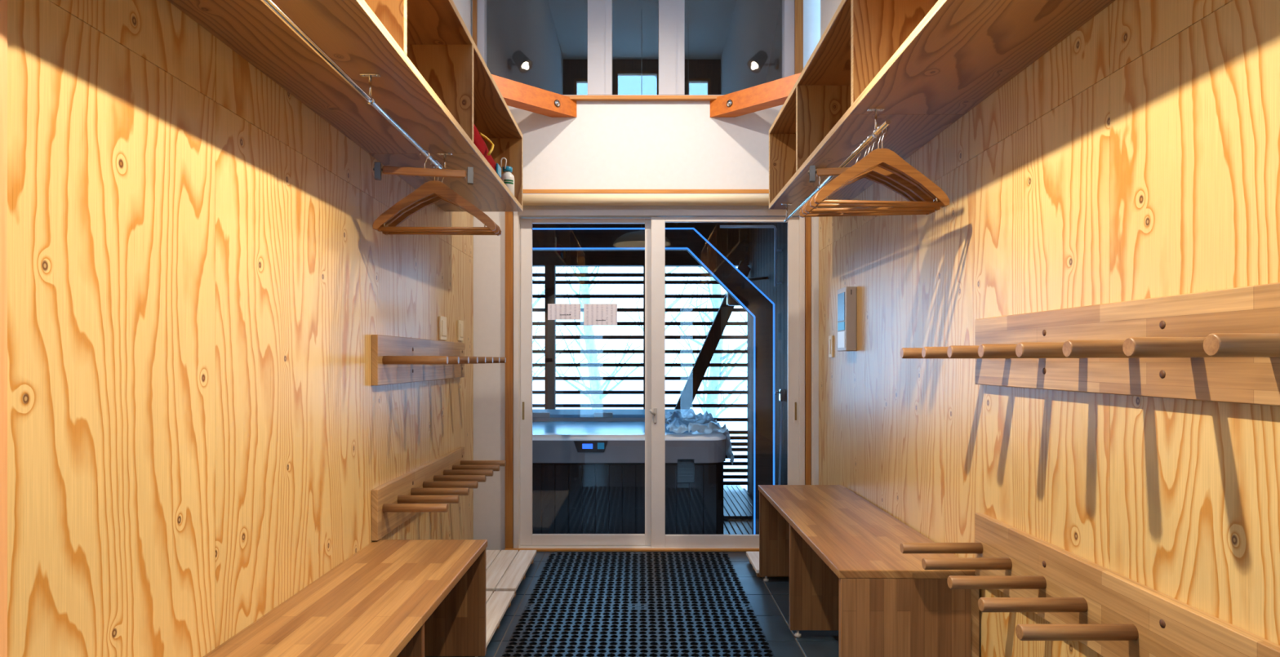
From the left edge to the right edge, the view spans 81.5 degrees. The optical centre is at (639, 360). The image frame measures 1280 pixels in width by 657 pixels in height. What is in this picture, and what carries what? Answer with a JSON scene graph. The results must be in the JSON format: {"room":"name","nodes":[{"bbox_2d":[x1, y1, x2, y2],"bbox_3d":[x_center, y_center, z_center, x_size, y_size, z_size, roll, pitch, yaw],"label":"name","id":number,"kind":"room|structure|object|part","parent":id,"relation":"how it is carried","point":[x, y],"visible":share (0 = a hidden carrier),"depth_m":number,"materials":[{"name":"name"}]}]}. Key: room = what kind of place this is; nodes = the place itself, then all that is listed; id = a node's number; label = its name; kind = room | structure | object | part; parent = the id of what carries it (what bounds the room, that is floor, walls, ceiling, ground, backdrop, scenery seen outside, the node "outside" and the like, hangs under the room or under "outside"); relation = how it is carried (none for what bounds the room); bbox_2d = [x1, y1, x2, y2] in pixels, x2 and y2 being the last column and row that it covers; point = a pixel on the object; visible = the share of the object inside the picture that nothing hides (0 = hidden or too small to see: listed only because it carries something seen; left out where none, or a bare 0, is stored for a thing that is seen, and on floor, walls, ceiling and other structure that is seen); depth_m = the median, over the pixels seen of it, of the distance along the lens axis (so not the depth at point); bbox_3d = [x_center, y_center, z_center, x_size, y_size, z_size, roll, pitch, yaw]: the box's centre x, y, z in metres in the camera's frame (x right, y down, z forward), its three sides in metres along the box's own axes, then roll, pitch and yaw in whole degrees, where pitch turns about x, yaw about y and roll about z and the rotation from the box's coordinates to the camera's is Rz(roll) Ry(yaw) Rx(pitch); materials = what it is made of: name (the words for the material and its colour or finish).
{"room":"changing room","nodes":[
{"label":"changing room","id":0,"kind":"room"},
{"bbox_2d":[7,0,473,656],"bbox_3d":[-1.090,-1.425,1.850,0.160,5.150,5.300,0,0,0],"label":"wall","id":1,"kind":"structure","parent":0,"point":[201,280],"depth_m":1.66,"materials":[{"name":"beige wood"}]},
{"bbox_2d":[0,0,7,656],"bbox_3d":[-1.013,-0.020,1.120,0.018,2.340,0.120,0,0,0],"label":"trim","id":2,"kind":"structure","parent":1,"relation":"attached to","point":[3,3],"depth_m":1.17,"materials":[{"name":"brown wood"}]},
{"bbox_2d":[167,0,523,211],"bbox_3d":[-0.808,-0.967,2.395,0.404,0.397,2.890,0,0,0],"label":"wall shelf","id":3,"kind":"object","parent":1,"relation":"attached to","point":[435,82],"visible":0.96,"depth_m":2.29,"materials":[{"name":"brown wood"}]},
{"bbox_3d":[-0.808,-0.780,1.855,0.402,0.024,1.809,0,0,0],"label":"panel","id":4,"kind":"part","parent":3,"relation":"part of","materials":[{"name":"brown wood"}]},
{"bbox_2d":[260,0,452,168],"bbox_3d":[-0.725,-0.728,1.925,0.052,0.080,1.750,0,0,0],"label":"hanging rod","id":5,"kind":"object","parent":3,"relation":"hanging from","point":[270,4],"visible":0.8,"depth_m":1.85,"materials":[{"name":"silver metal"}]},
{"bbox_2d":[373,150,473,184],"bbox_3d":[-0.727,-0.655,2.500,0.326,0.108,0.022,0,0,-12],"label":"hanger","id":6,"kind":"object","parent":5,"relation":"hanging from","point":[399,171],"visible":0.93,"depth_m":2.49,"materials":[{"name":"brown wood"}]},
{"bbox_2d":[372,159,496,231],"bbox_3d":[-0.725,-0.583,2.620,0.432,0.252,0.015,0,0,-2],"label":"hanger","id":7,"kind":"object","parent":5,"relation":"hanging from","point":[428,188],"visible":0.87,"depth_m":2.61,"materials":[{"name":"brown wood"}]},
{"bbox_2d":[376,163,499,234],"bbox_3d":[-0.725,-0.583,2.665,0.432,0.252,0.016,0,0,-6],"label":"hanger","id":8,"kind":"object","parent":5,"relation":"hanging from","point":[432,197],"visible":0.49,"depth_m":2.66,"materials":[{"name":"brown wood"}]},
{"bbox_2d":[382,166,501,235],"bbox_3d":[-0.725,-0.583,2.720,0.432,0.252,0.015,0,0,-2],"label":"hanger","id":9,"kind":"object","parent":5,"relation":"hanging from","point":[399,220],"visible":0.35,"depth_m":2.71,"materials":[{"name":"brown wood"}]},
{"bbox_3d":[-0.808,-1.153,1.855,0.402,0.024,1.809,0,0,0],"label":"panel","id":10,"kind":"part","parent":3,"relation":"part of","materials":[{"name":"brown wood"}]},
{"bbox_3d":[-0.808,-0.780,3.300,0.402,0.024,1.079,0,0,0],"label":"panel","id":11,"kind":"part","parent":3,"relation":"part of","materials":[{"name":"brown wood"}]},
{"bbox_2d":[473,124,501,177],"bbox_3d":[-0.669,-0.880,3.259,0.122,0.174,0.512,0,0,0],"label":"cloth bag","id":12,"kind":"object","parent":3,"relation":"on","point":[478,141],"visible":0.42,"depth_m":3.09,"materials":[{"name":"red fabric"}]},
{"bbox_3d":[-0.639,-0.890,3.083,0.062,0.110,0.113,0,0,0],"label":"handle","id":13,"kind":"part","parent":12,"relation":"part of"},
{"bbox_3d":[-0.808,-1.153,3.300,0.402,0.024,1.079,0,0,0],"label":"panel","id":14,"kind":"part","parent":3,"relation":"part of","materials":[{"name":"brown wood"}]},
{"bbox_2d":[500,157,514,195],"bbox_3d":[-0.650,-0.890,3.640,0.068,0.196,0.069,0,0,0],"label":"bottle","id":15,"kind":"object","parent":3,"relation":"on","point":[508,178],"visible":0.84,"depth_m":3.61,"materials":[{"name":"white plastic"}]},
{"bbox_2d":[371,334,506,386],"bbox_3d":[-0.875,0.000,3.478,0.270,0.192,1.383,0,0,0],"label":"peg rack","id":16,"kind":"object","parent":1,"relation":"attached to","point":[394,359],"visible":1,"depth_m":3.10,"materials":[{"name":"brown wood"}]},
{"bbox_2d":[371,446,506,541],"bbox_3d":[-0.875,0.583,3.478,0.270,0.192,1.383,0,0,0],"label":"peg rack","id":17,"kind":"object","parent":1,"relation":"attached to","point":[430,486],"visible":1,"depth_m":3.19,"materials":[{"name":"brown wood"}]},
{"bbox_2d":[438,315,446,340],"bbox_3d":[-1.002,-0.162,3.780,0.015,0.120,0.120,0,0,0],"label":"light switch","id":18,"kind":"object","parent":1,"relation":"attached to","point":[442,320],"visible":1,"depth_m":3.75,"materials":[{"name":"beige plastic"}]},
{"bbox_2d":[457,320,463,341],"bbox_3d":[-1.002,-0.165,4.150,0.015,0.114,0.100,0,0,0],"label":"light switch","id":19,"kind":"object","parent":1,"relation":"attached to","point":[460,323],"visible":1,"depth_m":4.12,"materials":[{"name":"beige plastic"}]},
{"bbox_2d":[424,550,839,656],"bbox_3d":[0.025,1.210,1.860,2.270,0.120,5.320,0,0,0],"label":"floor","id":20,"kind":"structure","parent":0,"point":[770,601],"depth_m":3.36,"materials":[{"name":"tile"}]},
{"bbox_2d":[203,539,487,656],"bbox_3d":[-0.795,0.917,2.010,0.429,0.466,1.642,0,0,0],"label":"bench","id":21,"kind":"object","parent":20,"relation":"on","point":[390,597],"visible":0.94,"depth_m":2.19,"materials":[{"name":"brown wood"}]},
{"bbox_3d":[-0.783,0.915,2.010,0.393,0.410,0.025,0,0,0],"label":"panel","id":22,"kind":"part","parent":21,"relation":"part of","materials":[{"name":"brown wood"}]},
{"bbox_3d":[-0.783,0.915,2.817,0.393,0.410,0.025,0,0,0],"label":"panel","id":23,"kind":"part","parent":21,"relation":"part of","materials":[{"name":"brown wood"}]},
{"bbox_2d":[485,591,515,651],"bbox_3d":[-0.800,1.124,3.195,0.410,0.052,0.670,0,0,0],"label":"duckboard","id":24,"kind":"object","parent":20,"relation":"on","point":[497,602],"visible":0.2,"depth_m":3.29,"materials":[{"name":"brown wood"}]},
{"bbox_2d":[485,550,536,597],"bbox_3d":[-0.800,1.121,3.913,0.410,0.058,0.714,0,0,0],"label":"duckboard","id":25,"kind":"object","parent":20,"relation":"on","point":[505,570],"visible":0.53,"depth_m":3.90,"materials":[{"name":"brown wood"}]},
{"bbox_2d":[501,606,638,656],"bbox_3d":[-0.270,1.142,2.933,0.523,0.015,0.970,0,0,0],"label":"rubber mat","id":26,"kind":"object","parent":20,"relation":"on","point":[539,631],"visible":1,"depth_m":3.10,"materials":[{"name":"black rubber"}]},
{"bbox_2d":[524,551,638,606],"bbox_3d":[-0.270,1.142,3.905,0.523,0.015,0.970,0,0,0],"label":"rubber mat","id":27,"kind":"object","parent":20,"relation":"on","point":[567,579],"visible":0.99,"depth_m":3.81,"materials":[{"name":"black rubber"}]},
{"bbox_2d":[638,551,751,606],"bbox_3d":[0.255,1.142,3.905,0.523,0.015,0.970,0,0,0],"label":"rubber mat","id":28,"kind":"object","parent":20,"relation":"on","point":[669,579],"visible":1,"depth_m":3.81,"materials":[{"name":"black rubber"}]},
{"bbox_2d":[638,606,774,656],"bbox_3d":[0.255,1.142,2.933,0.523,0.015,0.970,0,0,0],"label":"rubber mat","id":29,"kind":"object","parent":20,"relation":"on","point":[663,631],"visible":1,"depth_m":3.10,"materials":[{"name":"black rubber"}]},
{"bbox_2d":[746,551,789,577],"bbox_3d":[0.815,1.125,4.082,0.410,0.050,0.375,0,0,0],"label":"duckboard","id":30,"kind":"object","parent":20,"relation":"on","point":[753,557],"visible":0.14,"depth_m":4.08,"materials":[{"name":"beige wood"}]},
{"bbox_2d":[758,484,978,656],"bbox_3d":[0.836,0.900,3.086,0.440,0.499,1.578,0,0,0],"label":"bench","id":31,"kind":"object","parent":20,"relation":"on","point":[843,561],"visible":0.93,"depth_m":2.50,"materials":[{"name":"brown wood"}]},
{"bbox_3d":[0.824,0.898,3.861,0.404,0.443,0.025,0,0,0],"label":"panel","id":32,"kind":"part","parent":31,"relation":"part of","materials":[{"name":"brown wood"}]},
{"bbox_3d":[0.824,0.898,3.086,0.404,0.443,0.025,0,0,0],"label":"panel","id":33,"kind":"part","parent":31,"relation":"part of","materials":[{"name":"brown wood"}]},
{"bbox_3d":[0.836,0.664,3.086,0.440,0.026,1.576,0,0,0],"label":"seat","id":34,"kind":"part","parent":31,"relation":"part of","materials":[{"name":"brown wood"}]},
{"bbox_3d":[0.824,0.898,2.311,0.404,0.443,0.025,0,0,0],"label":"panel","id":35,"kind":"part","parent":31,"relation":"part of","materials":[{"name":"brown wood"}]},
{"bbox_3d":[1.040,0.888,3.086,0.025,0.423,1.568,0,0,0],"label":"rail","id":36,"kind":"part","parent":31,"relation":"part of","materials":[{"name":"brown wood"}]},
{"bbox_2d":[471,0,820,550],"bbox_3d":[0.025,-1.375,4.560,2.390,5.250,0.120,0,0,0],"label":"wall","id":37,"kind":"structure","parent":0,"point":[608,144],"depth_m":4.50,"materials":[{"name":"white paint"}]},
{"bbox_2d":[472,0,477,47],"bbox_3d":[-0.999,-2.462,4.489,0.025,1.775,0.021,0,0,0],"label":"trim","id":38,"kind":"structure","parent":37,"relation":"attached to","point":[474,2],"depth_m":4.48,"materials":[{"name":"brown wood"}]},
{"bbox_2d":[505,211,513,548],"bbox_3d":[-0.791,0.120,4.487,0.046,2.060,0.023,0,0,0],"label":"trim","id":39,"kind":"structure","parent":37,"relation":"attached to","point":[508,215],"depth_m":4.48,"materials":[{"name":"brown wood"}]},
{"bbox_2d":[491,74,576,117],"bbox_3d":[-0.731,-1.527,4.245,0.856,0.110,0.114,0,0,-42],"label":"brace","id":40,"kind":"object","parent":37,"relation":"attached to","point":[517,95],"visible":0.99,"depth_m":4.32,"materials":[{"name":"orange wood"}]},
{"bbox_2d":[504,548,759,551],"bbox_3d":[0.108,1.143,4.471,1.844,0.014,0.031,0,0,0],"label":"trim","id":41,"kind":"structure","parent":37,"relation":"attached to","point":[518,549],"depth_m":4.46,"materials":[{"name":"brown wood"}]},
{"bbox_2d":[565,95,721,101],"bbox_3d":[0.010,-1.583,4.482,1.080,0.023,0.034,0,0,0],"label":"trim","id":42,"kind":"structure","parent":37,"relation":"attached to","point":[577,98],"depth_m":4.46,"materials":[{"name":"brown wood"}]},
{"bbox_2d":[522,193,768,205],"bbox_3d":[0.122,-0.967,4.455,1.736,0.075,0.066,0,0,0],"label":"roller blind","id":43,"kind":"object","parent":37,"relation":"attached to","point":[528,199],"visible":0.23,"depth_m":4.43,"materials":[{"name":"fabric"}]},
{"bbox_3d":[0.122,-1.000,4.480,1.735,0.008,0.016,0,0,0],"label":"head rail","id":44,"kind":"part","parent":43,"relation":"part of","materials":[{"name":"brown wood"}]},
{"bbox_2d":[522,189,768,193],"bbox_3d":[0.120,-1.020,4.492,1.840,0.025,0.013,0,0,0],"label":"trim","id":45,"kind":"structure","parent":37,"relation":"attached to","point":[524,191],"depth_m":4.49,"materials":[{"name":"brown wood"}]},
{"bbox_2d":[513,209,804,548],"bbox_3d":[0.116,0.140,4.543,1.760,2.100,0.133,0,0,0],"label":"door","id":46,"kind":"structure","parent":37,"relation":"in","point":[655,536],"depth_m":4.50,"materials":[{"name":"white wood"}]},
{"bbox_3d":[-0.714,0.310,4.542,0.012,0.110,0.002,0,0,0],"label":"finger pull","id":47,"kind":"part","parent":46,"relation":"part of","materials":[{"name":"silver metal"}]},
{"bbox_2d":[547,303,580,319],"bbox_3d":[-0.465,-0.296,4.556,0.202,0.099,0.002,0,0,0],"label":"paper notice","id":48,"kind":"object","parent":46,"relation":"attached to","point":[555,311],"visible":1,"depth_m":4.55,"materials":[{"name":"white paper"}]},
{"bbox_3d":[-0.315,0.133,4.560,0.839,2.006,0.030,0,0,0],"label":"sash","id":49,"kind":"part","parent":46,"relation":"part of","materials":[{"name":"beige metal"}]},
{"bbox_2d":[583,303,617,325],"bbox_3d":[-0.242,-0.280,4.556,0.205,0.132,0.002,0,0,0],"label":"paper notice","id":50,"kind":"object","parent":46,"relation":"attached to","point":[594,314],"visible":1,"depth_m":4.55,"materials":[{"name":"white paper"}]},
{"bbox_3d":[0.517,0.135,4.520,0.898,2.010,0.030,0,0,0],"label":"sash","id":51,"kind":"part","parent":46,"relation":"part of","materials":[{"name":"beige metal"}]},
{"bbox_3d":[0.945,0.310,4.502,0.012,0.110,0.002,0,0,0],"label":"finger pull","id":52,"kind":"part","parent":46,"relation":"part of","materials":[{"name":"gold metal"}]},
{"bbox_2d":[710,72,800,117],"bbox_3d":[0.776,-1.527,4.241,0.869,0.110,0.114,0,0,42],"label":"brace","id":53,"kind":"object","parent":37,"relation":"attached to","point":[775,93],"visible":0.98,"depth_m":4.31,"materials":[{"name":"orange wood"}]},
{"bbox_2d":[794,0,803,74],"bbox_3d":[0.961,-2.462,4.489,0.049,1.775,0.021,0,0,0],"label":"trim","id":54,"kind":"structure","parent":37,"relation":"attached to","point":[798,4],"depth_m":4.48,"materials":[{"name":"brown wood"}]},
{"bbox_2d":[804,217,811,484],"bbox_3d":[1.015,0.120,4.482,0.030,2.060,0.033,0,0,0],"label":"trim","id":55,"kind":"structure","parent":37,"relation":"attached to","point":[807,220],"depth_m":4.47,"materials":[{"name":"brown wood"}]},
{"bbox_2d":[746,0,787,497],"bbox_3d":[1.150,-1.100,6.170,0.100,5.300,3.100,0,0,0],"label":"wall","id":56,"kind":"structure","parent":0,"point":[761,240],"depth_m":6.04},
{"bbox_2d":[726,276,768,306],"bbox_3d":[0.926,-0.596,6.400,0.351,0.252,0.080,0,0,0],"label":"floodlight","id":57,"kind":"object","parent":56,"relation":"attached to","point":[731,301],"visible":0.36,"depth_m":6.37,"materials":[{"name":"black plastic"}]},
{"bbox_2d":[720,225,782,286],"bbox_3d":[0.860,-0.808,5.750,0.480,0.476,0.022,0,0,0],"label":"conduit pipe","id":58,"kind":"object","parent":56,"relation":"attached to","point":[775,282],"visible":1,"depth_m":5.74,"materials":[{"name":"black metal"}]},
{"bbox_2d":[774,389,786,484],"bbox_3d":[1.056,0.714,5.664,0.087,0.987,0.178,0,0,0],"label":"shower hose","id":59,"kind":"object","parent":56,"relation":"attached to","point":[782,393],"visible":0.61,"depth_m":5.62,"materials":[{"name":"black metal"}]},
{"bbox_2d":[774,389,786,401],"bbox_3d":[1.056,0.265,5.605,0.087,0.090,0.060,0,0,0],"label":"tap","id":60,"kind":"object","parent":59,"relation":"on","point":[782,393],"depth_m":5.58,"materials":[{"name":"silver metal"}]},
{"bbox_2d":[818,0,1279,656],"bbox_3d":[1.140,-1.425,1.805,0.160,5.150,5.210,0,0,0],"label":"wall","id":61,"kind":"structure","parent":0,"point":[1137,157],"depth_m":1.77,"materials":[{"name":"beige wood"}]},
{"bbox_2d":[811,217,818,484],"bbox_3d":[1.052,0.071,4.455,0.040,2.158,0.087,0,0,0],"label":"trim","id":62,"kind":"structure","parent":61,"relation":"attached to","point":[815,220],"depth_m":4.41,"materials":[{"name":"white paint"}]},
{"bbox_2d":[828,335,833,357],"bbox_3d":[1.052,-0.075,4.095,0.015,0.120,0.070,0,0,0],"label":"light switch","id":63,"kind":"object","parent":61,"relation":"attached to","point":[830,337],"visible":1,"depth_m":4.07,"materials":[{"name":"beige plastic"}]},
{"bbox_2d":[837,286,856,351],"bbox_3d":[1.032,-0.203,3.706,0.056,0.315,0.162,0,0,0],"label":"control panel","id":64,"kind":"object","parent":61,"relation":"attached to","point":[846,296],"visible":1,"depth_m":3.63,"materials":[{"name":"grey plastic"}]},
{"bbox_2d":[768,0,1115,208],"bbox_3d":[0.872,-1.010,2.345,0.376,0.418,3.190,0,0,0],"label":"wall shelf","id":65,"kind":"object","parent":61,"relation":"attached to","point":[928,64],"visible":0.88,"depth_m":2.38,"materials":[{"name":"brown wood"}]},
{"bbox_3d":[0.872,-1.207,3.180,0.374,0.024,1.519,0,0,0],"label":"panel","id":66,"kind":"part","parent":65,"relation":"part of","materials":[{"name":"brown wood"}]},
{"bbox_2d":[781,108,890,222],"bbox_3d":[0.752,-0.756,3.045,0.052,0.089,1.590,0,0,0],"label":"hanging rod","id":67,"kind":"object","parent":65,"relation":"hanging from","point":[881,128],"visible":0.85,"depth_m":2.63,"materials":[{"name":"silver metal"}]},
{"bbox_2d":[807,149,861,182],"bbox_3d":[0.750,-0.679,2.580,0.326,0.108,0.022,0,0,8],"label":"hanger","id":68,"kind":"object","parent":67,"relation":"hanging from","point":[820,171],"visible":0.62,"depth_m":2.59,"materials":[{"name":"brown wood"}]},
{"bbox_2d":[799,141,929,217],"bbox_3d":[0.752,-0.607,2.485,0.432,0.252,0.016,0,0,6],"label":"hanger","id":69,"kind":"object","parent":67,"relation":"hanging from","point":[868,177],"visible":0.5,"depth_m":2.48,"materials":[{"name":"brown wood"}]},
{"bbox_2d":[801,137,934,214],"bbox_3d":[0.752,-0.607,2.445,0.432,0.252,0.015,0,0,2],"label":"hanger","id":70,"kind":"object","parent":67,"relation":"hanging from","point":[907,192],"visible":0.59,"depth_m":2.44,"materials":[{"name":"brown wood"}]},
{"bbox_2d":[804,133,940,213],"bbox_3d":[0.752,-0.607,2.405,0.432,0.252,0.016,0,0,4],"label":"hanger","id":71,"kind":"object","parent":67,"relation":"hanging from","point":[877,170],"visible":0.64,"depth_m":2.40,"materials":[{"name":"brown wood"}]},
{"bbox_2d":[809,128,944,208],"bbox_3d":[0.752,-0.607,2.340,0.432,0.252,0.015,0,0,0],"label":"hanger","id":72,"kind":"object","parent":67,"relation":"hanging from","point":[812,204],"visible":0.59,"depth_m":2.33,"materials":[{"name":"brown wood"}]},
{"bbox_2d":[813,124,949,206],"bbox_3d":[0.752,-0.607,2.305,0.432,0.252,0.015,0,0,-5],"label":"hanger","id":73,"kind":"object","parent":67,"relation":"hanging from","point":[886,157],"visible":0.92,"depth_m":2.30,"materials":[{"name":"brown wood"}]},
{"bbox_3d":[0.872,-0.813,3.180,0.374,0.024,1.519,0,0,0],"label":"panel","id":74,"kind":"part","parent":65,"relation":"part of","materials":[{"name":"brown wood"}]},
{"bbox_3d":[0.872,-0.813,1.585,0.374,0.024,1.669,0,0,0],"label":"panel","id":75,"kind":"part","parent":65,"relation":"part of","materials":[{"name":"brown wood"}]},
{"bbox_2d":[900,282,1279,406],"bbox_3d":[0.927,-0.025,1.613,0.265,0.201,1.365,0,0,0],"label":"peg rack","id":76,"kind":"object","parent":61,"relation":"attached to","point":[1223,345],"visible":1,"depth_m":1.46,"materials":[{"name":"brown wood"}]},
{"bbox_2d":[900,512,1279,656],"bbox_3d":[0.927,0.568,1.613,0.265,0.192,1.365,0,0,0],"label":"peg rack","id":77,"kind":"object","parent":61,"relation":"attached to","point":[1113,614],"visible":1,"depth_m":1.70,"materials":[{"name":"brown wood"}]},
{"label":"outside","id":78,"kind":"structure","parent":0,"visible":0},
{"bbox_2d":[532,374,746,489],"bbox_3d":[0.000,1.825,49.000,120.000,0.150,82.000,0,0,0],"label":"ground","id":79,"kind":"structure","parent":78,"point":[537,385],"depth_m":34.41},
{"bbox_2d":[532,266,594,382],"bbox_3d":[-1.981,-1.580,13.943,2.550,6.713,1.695,0,0,22],"label":"bare tree","id":80,"kind":"object","parent":79,"relation":"on","point":[537,300],"visible":0.06,"depth_m":13.94,"materials":[{"name":"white plant"}]},
{"bbox_2d":[533,266,642,408],"bbox_3d":[-0.705,-1.092,11.084,1.887,5.727,1.803,0,0,35],"label":"bare tree","id":81,"kind":"object","parent":79,"relation":"on","point":[595,385],"visible":0.28,"depth_m":11.42,"materials":[{"name":"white plant"}]},
{"bbox_2d":[611,266,703,376],"bbox_3d":[0.457,-1.966,15.063,1.896,7.481,1.747,0,0,-14],"label":"bare tree","id":82,"kind":"object","parent":79,"relation":"on","point":[677,300],"visible":0.13,"depth_m":14.97,"materials":[{"name":"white plant"}]},
{"bbox_2d":[671,266,746,417],"bbox_3d":[1.128,-0.921,10.222,2.161,5.403,1.698,0,0,0],"label":"bare tree","id":83,"kind":"object","parent":79,"relation":"on","point":[713,385],"visible":0.27,"depth_m":10.52,"materials":[{"name":"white plant"}]},
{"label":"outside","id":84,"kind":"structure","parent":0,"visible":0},
{"bbox_2d":[723,484,752,534],"bbox_3d":[-0.740,1.433,6.260,3.720,0.235,3.280,0,0,0],"label":"deck","id":85,"kind":"object","parent":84,"point":[737,502],"visible":0.09,"depth_m":6.49,"materials":[{"name":"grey wood"}]},
{"bbox_2d":[532,408,726,534],"bbox_3d":[-0.355,0.912,6.346,2.000,0.874,1.878,0,0,0],"label":"hot tub","id":86,"kind":"object","parent":85,"relation":"on","point":[588,464],"visible":0.45,"depth_m":5.43,"materials":[{"name":"plastic"}]},
{"bbox_2d":[532,421,692,432],"bbox_3d":[-0.355,0.612,6.350,1.590,0.056,1.460,0,0,0],"label":"water","id":87,"kind":"structure","parent":86,"relation":"in","point":[537,426],"depth_m":6.46,"materials":[{"name":"blue liquid"}]},
{"bbox_2d":[676,459,694,482],"bbox_3d":[0.335,0.807,5.423,0.130,0.175,0.011,0,0,0],"label":"vent grille","id":88,"kind":"object","parent":86,"relation":"attached to","point":[685,468],"depth_m":5.42,"materials":[{"name":"black plastic"}]},
{"bbox_2d":[665,408,733,464],"bbox_3d":[0.448,0.594,6.275,0.513,0.338,1.750,0,0,0],"label":"plastic sheet","id":89,"kind":"object","parent":86,"relation":"on","point":[689,420],"visible":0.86,"depth_m":5.76,"materials":[{"name":"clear plastic"}]},
{"bbox_2d":[532,222,748,484],"bbox_3d":[-0.751,-0.295,7.550,3.698,3.310,0.140,0,0,0],"label":"screen","id":90,"kind":"object","parent":85,"relation":"on","point":[732,243],"visible":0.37,"depth_m":7.59,"materials":[{"name":"wood"}]},
{"bbox_3d":[-0.910,0.200,7.532,0.100,2.320,0.105,0,0,0],"label":"post","id":91,"kind":"part","parent":90,"relation":"part of","materials":[{"name":"wood"}]},
{"bbox_3d":[0.085,0.200,7.532,0.100,2.320,0.105,0,0,0],"label":"post","id":92,"kind":"part","parent":90,"relation":"part of","materials":[{"name":"wood"}]},
{"bbox_2d":[532,227,774,534],"bbox_3d":[-0.381,0.204,5.215,2.638,2.252,0.110,0,0,0],"label":"frame","id":93,"kind":"object","parent":85,"relation":"on","point":[741,289],"visible":0.77,"depth_m":5.17,"materials":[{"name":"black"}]},
{"bbox_3d":[0.865,0.470,5.220,0.135,1.720,0.100,0,0,0],"label":"post","id":94,"kind":"part","parent":93,"relation":"part of","materials":[{"name":"wood"}]},
{"bbox_2d":[674,260,751,408],"bbox_3d":[0.550,0.180,7.395,1.094,2.330,0.110,0,0,0],"label":"brace","id":95,"kind":"object","parent":85,"relation":"on","point":[686,397],"visible":0.64,"depth_m":7.34,"materials":[{"name":"black metal"}]},
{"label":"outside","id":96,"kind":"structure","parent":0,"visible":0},
{"bbox_2d":[477,0,794,95],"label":"window","id":97,"kind":"structure","parent":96,"point":[542,44],"depth_m":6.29,"materials":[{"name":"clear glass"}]}
]}

